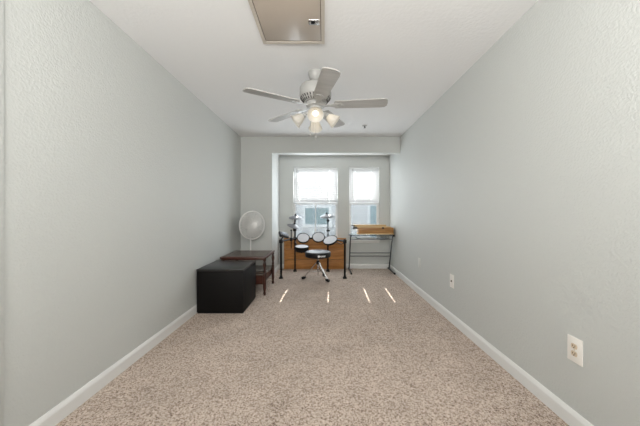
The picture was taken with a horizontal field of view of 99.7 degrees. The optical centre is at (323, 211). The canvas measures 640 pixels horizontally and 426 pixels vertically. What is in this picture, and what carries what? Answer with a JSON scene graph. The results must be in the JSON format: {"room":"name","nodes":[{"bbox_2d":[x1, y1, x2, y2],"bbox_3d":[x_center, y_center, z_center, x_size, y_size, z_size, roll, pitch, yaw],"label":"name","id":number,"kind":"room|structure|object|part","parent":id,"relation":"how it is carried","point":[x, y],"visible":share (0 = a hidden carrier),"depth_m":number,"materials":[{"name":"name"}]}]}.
{"room":"music room","nodes":[
{"label":"music room","id":0,"kind":"room"},
{"bbox_2d":[4,0,240,425],"bbox_3d":[-1.520,-0.083,1.795,0.150,2.440,5.790,0,0,0],"label":"wall","id":1,"kind":"structure","parent":0,"point":[121,184],"depth_m":1.66,"materials":[{"name":"grey paint"}]},
{"bbox_2d":[0,0,3,425],"bbox_3d":[-1.440,-0.083,1.171,0.009,2.440,0.083,0,0,0],"label":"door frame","id":2,"kind":"structure","parent":1,"relation":"attached to","point":[1,1],"depth_m":1.20,"materials":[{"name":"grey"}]},
{"bbox_2d":[29,304,196,425],"bbox_3d":[-1.438,1.091,2.953,0.015,0.092,3.475,0,0,0],"label":"baseboard","id":3,"kind":"structure","parent":1,"relation":"attached to","point":[71,403],"depth_m":1.77,"materials":[{"name":"white paint"}]},
{"bbox_2d":[241,137,278,268],"bbox_3d":[-1.249,-0.083,5.140,0.692,2.440,0.900,0,0,0],"label":"wall","id":4,"kind":"structure","parent":0,"point":[259,166],"depth_m":4.69,"materials":[{"name":"grey paint"}]},
{"bbox_2d":[274,264,279,274],"bbox_3d":[-0.895,1.091,5.065,0.015,0.092,0.750,0,0,0],"label":"baseboard","id":5,"kind":"structure","parent":4,"relation":"attached to","point":[277,268],"depth_m":5.08,"materials":[{"name":"white paint"}]},
{"bbox_2d":[55,269,568,425],"bbox_3d":[-0.062,1.187,2.170,3.065,0.100,6.840,0,0,0],"label":"floor","id":6,"kind":"structure","parent":0,"point":[365,348],"depth_m":1.90,"materials":[{"name":"beige carpet"}]},
{"bbox_2d":[196,260,255,312],"bbox_3d":[-1.163,0.889,3.295,0.528,0.496,0.556,0,0,0],"label":"storage box","id":7,"kind":"object","parent":6,"relation":"on","point":[223,286],"visible":1,"depth_m":3.02,"materials":[{"name":"black plastic"}]},
{"bbox_3d":[-1.163,0.651,3.295,0.528,0.020,0.556,0,0,0],"label":"panel","id":8,"kind":"part","parent":7,"relation":"part of","materials":[{"name":"black wood"}]},
{"bbox_2d":[220,250,274,295],"bbox_3d":[-1.100,0.874,3.989,0.630,0.527,0.662,0,0,0],"label":"side table","id":9,"kind":"object","parent":6,"relation":"on","point":[264,271],"visible":0.59,"depth_m":3.79,"materials":[{"name":"red wood"}]},
{"bbox_2d":[256,265,272,275],"bbox_3d":[-1.097,0.857,3.990,0.596,0.016,0.644,0,0,0],"label":"shelf","id":10,"kind":"object","parent":9,"relation":"attached to","point":[259,268],"depth_m":3.99,"materials":[{"name":"brown wood"}]},
{"bbox_3d":[-0.811,0.888,3.688,0.048,0.497,0.047,0,0,0],"label":"leg","id":11,"kind":"part","parent":9,"relation":"part of","materials":[{"name":"brown wood"}]},
{"bbox_3d":[-0.811,0.888,4.292,0.048,0.497,0.047,0,0,0],"label":"leg","id":12,"kind":"part","parent":9,"relation":"part of","materials":[{"name":"brown wood"}]},
{"bbox_2d":[239,211,264,249],"bbox_3d":[-1.194,0.557,4.451,0.392,1.159,0.428,0,0,0],"label":"pedestal fan","id":13,"kind":"object","parent":6,"relation":"on","point":[252,226],"visible":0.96,"depth_m":4.38,"materials":[{"name":"white plastic"}]},
{"bbox_3d":[-1.241,0.167,4.337,0.049,0.202,0.179,0,0,43],"label":"blade","id":14,"kind":"part","parent":13,"relation":"part of","materials":[{"name":"white plastic"}]},
{"bbox_3d":[-1.159,0.327,4.420,0.218,0.166,0.036,0,0,-27],"label":"blade","id":15,"kind":"part","parent":13,"relation":"part of","materials":[{"name":"white plastic"}]},
{"bbox_2d":[279,212,346,278],"bbox_3d":[-0.194,0.572,4.902,1.173,1.131,0.698,0,0,0],"label":"drum kit","id":16,"kind":"object","parent":6,"relation":"on","point":[318,237],"visible":1,"depth_m":4.96,"materials":[{"name":"black metal"}]},
{"bbox_3d":[-0.735,0.791,4.620,0.035,0.652,0.035,0,0,0],"label":"post","id":17,"kind":"part","parent":16,"relation":"part of","materials":[{"name":"black metal"}]},
{"bbox_3d":[-0.553,0.632,5.160,0.033,0.970,0.033,0,0,0],"label":"post","id":18,"kind":"part","parent":16,"relation":"part of","materials":[{"name":"black metal"}]},
{"bbox_3d":[0.075,0.767,5.160,0.033,0.700,0.033,0,0,0],"label":"post","id":19,"kind":"part","parent":16,"relation":"part of","materials":[{"name":"black metal"}]},
{"bbox_3d":[0.356,0.791,4.620,0.035,0.652,0.035,0,0,0],"label":"post","id":20,"kind":"part","parent":16,"relation":"part of","materials":[{"name":"black metal"}]},
{"bbox_2d":[284,238,345,268],"bbox_3d":[-0.179,0.829,5.386,1.240,0.617,0.057,0,0,0],"label":"wood panel","id":21,"kind":"object","parent":6,"relation":"on","point":[336,260],"visible":0.46,"depth_m":5.37,"materials":[{"name":"orange wood"}]},
{"bbox_3d":[-0.780,0.839,5.386,0.030,0.597,0.045,0,0,0],"label":"rail","id":22,"kind":"part","parent":21,"relation":"part of","materials":[{"name":"orange wood"}]},
{"bbox_2d":[302,249,330,281],"bbox_3d":[-0.087,0.887,4.479,0.465,0.497,0.439,0,0,-28],"label":"stool","id":23,"kind":"object","parent":6,"relation":"on","point":[317,254],"visible":1,"depth_m":4.38,"materials":[{"name":"black leather"}]},
{"bbox_3d":[-0.100,0.692,4.470,0.424,0.106,0.424,0,0,0],"label":"seat","id":24,"kind":"part","parent":23,"relation":"part of","materials":[{"name":"black leather"}]},
{"bbox_2d":[348,234,395,274],"bbox_3d":[0.891,0.777,5.155,0.825,0.721,0.510,0,0,0],"label":"desk","id":25,"kind":"object","parent":6,"relation":"on","point":[378,237],"visible":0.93,"depth_m":5.09,"materials":[{"name":"grey metal"}]},
{"bbox_3d":[0.497,0.778,5.195,0.025,0.668,0.293,0,0,0],"label":"leg","id":26,"kind":"part","parent":25,"relation":"part of","materials":[{"name":"grey metal"}]},
{"bbox_3d":[0.891,0.512,5.087,0.788,0.016,0.015,0,0,0],"label":"tray rail","id":27,"kind":"part","parent":25,"relation":"part of","materials":[{"name":"grey metal"}]},
{"bbox_2d":[351,225,393,234],"bbox_3d":[0.896,0.327,5.110,0.794,0.178,0.260,0,0,0],"label":"wooden box","id":28,"kind":"object","parent":25,"relation":"on","point":[361,229],"visible":1,"depth_m":4.99,"materials":[{"name":"brown wood"}]},
{"bbox_3d":[0.865,0.256,5.105,0.610,0.036,0.050,0,0,0],"label":"folded leg","id":29,"kind":"part","parent":28,"relation":"part of","materials":[{"name":"brown wood"}]},
{"bbox_3d":[0.927,0.283,5.112,0.631,0.017,0.255,0,0,0],"label":"lid","id":30,"kind":"part","parent":28,"relation":"part of","materials":[{"name":"brown wood"}]},
{"bbox_3d":[0.963,0.405,5.112,0.661,0.022,0.255,0,0,0],"label":"board","id":31,"kind":"part","parent":28,"relation":"part of","materials":[{"name":"brown wood"}]},
{"bbox_3d":[0.891,0.437,4.986,0.788,0.018,0.018,0,0,0],"label":"rail","id":32,"kind":"part","parent":25,"relation":"part of","materials":[{"name":"grey metal"}]},
{"bbox_3d":[1.285,0.778,5.195,0.025,0.668,0.293,0,0,0],"label":"leg","id":33,"kind":"part","parent":25,"relation":"part of","materials":[{"name":"grey metal"}]},
{"bbox_2d":[89,0,537,136],"bbox_3d":[-0.062,-1.353,1.720,3.065,0.100,5.940,0,0,0],"label":"ceiling","id":34,"kind":"structure","parent":0,"point":[407,53],"depth_m":2.19,"materials":[{"name":"white paint"}]},
{"bbox_2d":[248,0,324,43],"bbox_3d":[-0.231,-1.294,1.728,0.469,0.019,0.695,0,0,0],"label":"ceiling hatch","id":35,"kind":"object","parent":34,"relation":"attached to","point":[277,21],"visible":1,"depth_m":1.82,"materials":[{"name":"beige paint"}]},
{"bbox_3d":[-0.068,-1.291,1.838,0.072,0.004,0.052,0,0,0],"label":"latch plate","id":36,"kind":"part","parent":35,"relation":"part of","materials":[{"name":"silver metal"}]},
{"bbox_2d":[243,67,387,138],"bbox_3d":[-0.046,-0.986,2.504,1.251,0.635,1.273,0,0,0],"label":"ceiling fan","id":37,"kind":"object","parent":34,"relation":"hanging from","point":[315,93],"visible":1,"depth_m":2.43,"materials":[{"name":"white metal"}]},
{"bbox_3d":[-0.442,-0.994,2.309,0.487,0.030,0.140,0,0,-30],"label":"blade","id":38,"kind":"part","parent":37,"relation":"part of","materials":[{"name":"white wood"}]},
{"bbox_3d":[-0.392,-0.994,2.799,0.487,0.030,0.140,0,0,42],"label":"blade","id":39,"kind":"part","parent":37,"relation":"part of","materials":[{"name":"white wood"}]},
{"bbox_3d":[-0.246,-0.849,2.513,0.133,0.133,0.140,0,0,0],"label":"lamp shade","id":40,"kind":"part","parent":37,"relation":"part of","materials":[{"name":"white glass"}]},
{"bbox_3d":[-0.087,-0.849,2.686,0.140,0.133,0.133,0,0,0],"label":"lamp shade","id":41,"kind":"part","parent":37,"relation":"part of","materials":[{"name":"white glass"}]},
{"bbox_3d":[-0.073,-0.849,2.354,0.140,0.133,0.133,0,0,0],"label":"lamp shade","id":42,"kind":"part","parent":37,"relation":"part of","materials":[{"name":"white glass"}]},
{"bbox_3d":[-0.074,-0.869,2.371,0.054,0.068,0.075,0,0,0],"label":"bulb","id":43,"kind":"part","parent":37,"relation":"part of","materials":[{"name":"white glass"}]},
{"bbox_3d":[0.008,-0.994,2.111,0.140,0.030,0.487,0,0,-12],"label":"blade","id":44,"kind":"part","parent":37,"relation":"part of","materials":[{"name":"white wood"}]},
{"bbox_3d":[0.086,-0.849,2.527,0.133,0.133,0.140,0,0,0],"label":"lamp shade","id":45,"kind":"part","parent":37,"relation":"part of","materials":[{"name":"white glass"}]},
{"bbox_3d":[0.089,-0.994,2.903,0.140,0.030,0.487,0,0,24],"label":"blade","id":46,"kind":"part","parent":37,"relation":"part of","materials":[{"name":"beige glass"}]},
{"bbox_3d":[0.336,-0.994,2.478,0.487,0.030,0.140,0,0,6],"label":"blade","id":47,"kind":"part","parent":37,"relation":"part of","materials":[{"name":"white wood"}]},
{"bbox_2d":[279,155,389,263],"bbox_3d":[0.208,-0.133,5.515,2.223,2.540,0.150,0,0,0],"label":"wall","id":48,"kind":"structure","parent":0,"point":[287,163],"depth_m":5.44,"materials":[{"name":"grey paint"}]},
{"bbox_2d":[294,168,337,237],"bbox_3d":[-0.172,-0.141,5.502,0.925,1.527,0.167,0,0,0],"label":"window","id":49,"kind":"structure","parent":48,"relation":"in","point":[337,168],"depth_m":5.52,"materials":[{"name":"white plastic"}]},
{"bbox_2d":[294,167,336,203],"bbox_3d":[-0.172,-0.538,5.479,0.889,0.732,0.068,0,0,0],"label":"window blind","id":50,"kind":"object","parent":49,"relation":"attached to","point":[317,184],"visible":1,"depth_m":5.48,"materials":[{"name":"white fabric"}]},
{"bbox_3d":[-0.172,-0.182,5.485,0.885,0.020,0.050,0,0,0],"label":"rail","id":51,"kind":"part","parent":50,"relation":"part of","materials":[{"name":"white plastic"}]},
{"bbox_3d":[0.112,-0.526,5.485,0.002,0.677,0.044,0,0,0],"label":"ladder cord","id":52,"kind":"part","parent":50,"relation":"part of","materials":[{"name":"white fabric"}]},
{"bbox_3d":[-0.172,0.177,5.541,0.861,0.725,0.022,0,0,0],"label":"sash","id":53,"kind":"part","parent":49,"relation":"part of","materials":[{"name":"glass"}]},
{"bbox_2d":[282,264,388,268],"bbox_3d":[0.208,1.091,5.433,2.193,0.092,0.015,0,0,0],"label":"baseboard","id":54,"kind":"structure","parent":48,"relation":"attached to","point":[352,266],"depth_m":5.43,"materials":[{"name":"white paint"}]},
{"bbox_2d":[349,167,378,203],"bbox_3d":[0.813,-0.538,5.479,0.598,0.732,0.068,0,0,0],"label":"window blind","id":55,"kind":"object","parent":48,"relation":"attached to","point":[363,181],"visible":1,"depth_m":5.48,"materials":[{"name":"white fabric"}]},
{"bbox_3d":[0.637,-0.526,5.485,0.002,0.677,0.044,0,0,0],"label":"ladder cord","id":56,"kind":"part","parent":55,"relation":"part of","materials":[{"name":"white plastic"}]},
{"bbox_3d":[0.813,-0.182,5.485,0.594,0.020,0.050,0,0,0],"label":"rail","id":57,"kind":"part","parent":55,"relation":"part of","materials":[{"name":"white plastic"}]},
{"bbox_2d":[349,202,379,242],"bbox_3d":[0.813,-0.141,5.502,0.634,1.527,0.167,0,0,0],"label":"window","id":58,"kind":"structure","parent":48,"relation":"in","point":[377,205],"depth_m":5.52,"materials":[{"name":"white plastic"}]},
{"bbox_3d":[0.813,0.574,5.471,0.634,0.028,0.107,0,0,0],"label":"sill","id":59,"kind":"part","parent":58,"relation":"part of","materials":[{"name":"white paint"}]},
{"bbox_2d":[278,154,390,154],"bbox_3d":[0.208,-1.272,5.120,2.223,0.263,0.640,0,0,0],"label":"ceiling","id":60,"kind":"structure","parent":0,"point":[278,154],"depth_m":5.35,"materials":[{"name":"white paint"}]},
{"bbox_2d":[272,137,399,153],"bbox_3d":[0.208,-1.164,4.745,2.223,0.278,0.110,0,0,0],"label":"wall header","id":61,"kind":"structure","parent":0,"point":[280,145],"depth_m":4.69,"materials":[{"name":"grey paint"}]},
{"bbox_2d":[390,0,639,425],"bbox_3d":[1.395,-0.083,2.245,0.150,2.440,6.690,0,0,0],"label":"wall","id":62,"kind":"structure","parent":0,"point":[520,183],"depth_m":1.61,"materials":[{"name":"grey paint"}]},
{"bbox_2d":[450,274,453,288],"bbox_3d":[1.312,0.711,2.780,0.016,0.136,0.084,0,0,0],"label":"cable jack plate","id":63,"kind":"object","parent":62,"relation":"attached to","point":[451,275],"visible":1,"depth_m":2.76,"materials":[{"name":"white plastic"}]},
{"bbox_2d":[390,265,593,425],"bbox_3d":[1.312,1.091,2.170,0.015,0.092,6.540,0,0,0],"label":"baseboard","id":64,"kind":"structure","parent":62,"relation":"attached to","point":[560,408],"depth_m":1.88,"materials":[{"name":"white paint"}]},
{"bbox_2d":[567,334,582,366],"bbox_3d":[1.315,0.724,1.417,0.010,0.132,0.085,0,0,0],"label":"power outlet","id":65,"kind":"object","parent":62,"relation":"attached to","point":[574,345],"visible":1,"depth_m":1.41,"materials":[{"name":"white plastic"}]},
{"bbox_2d":[571,343,576,349],"bbox_3d":[1.312,0.705,1.417,0.003,0.025,0.034,0,0,0],"label":"socket","id":66,"kind":"object","parent":65,"relation":"attached to","point":[573,345],"depth_m":1.42,"materials":[{"name":"white plastic"}]},
{"label":"outside","id":67,"kind":"structure","parent":0,"visible":0},
{"bbox_3d":[0.000,1.587,22.795,60.000,0.100,34.410,0,0,0],"label":"ground","id":68,"kind":"structure","parent":67,"visible":0},
{"bbox_2d":[296,170,375,236],"bbox_3d":[1.000,-1.922,13.050,20.600,6.917,7.500,0,0,0],"label":"neighbouring house","id":69,"kind":"structure","parent":68,"relation":"on","point":[361,214],"depth_m":9.50,"materials":[{"name":"white"}]}
]}

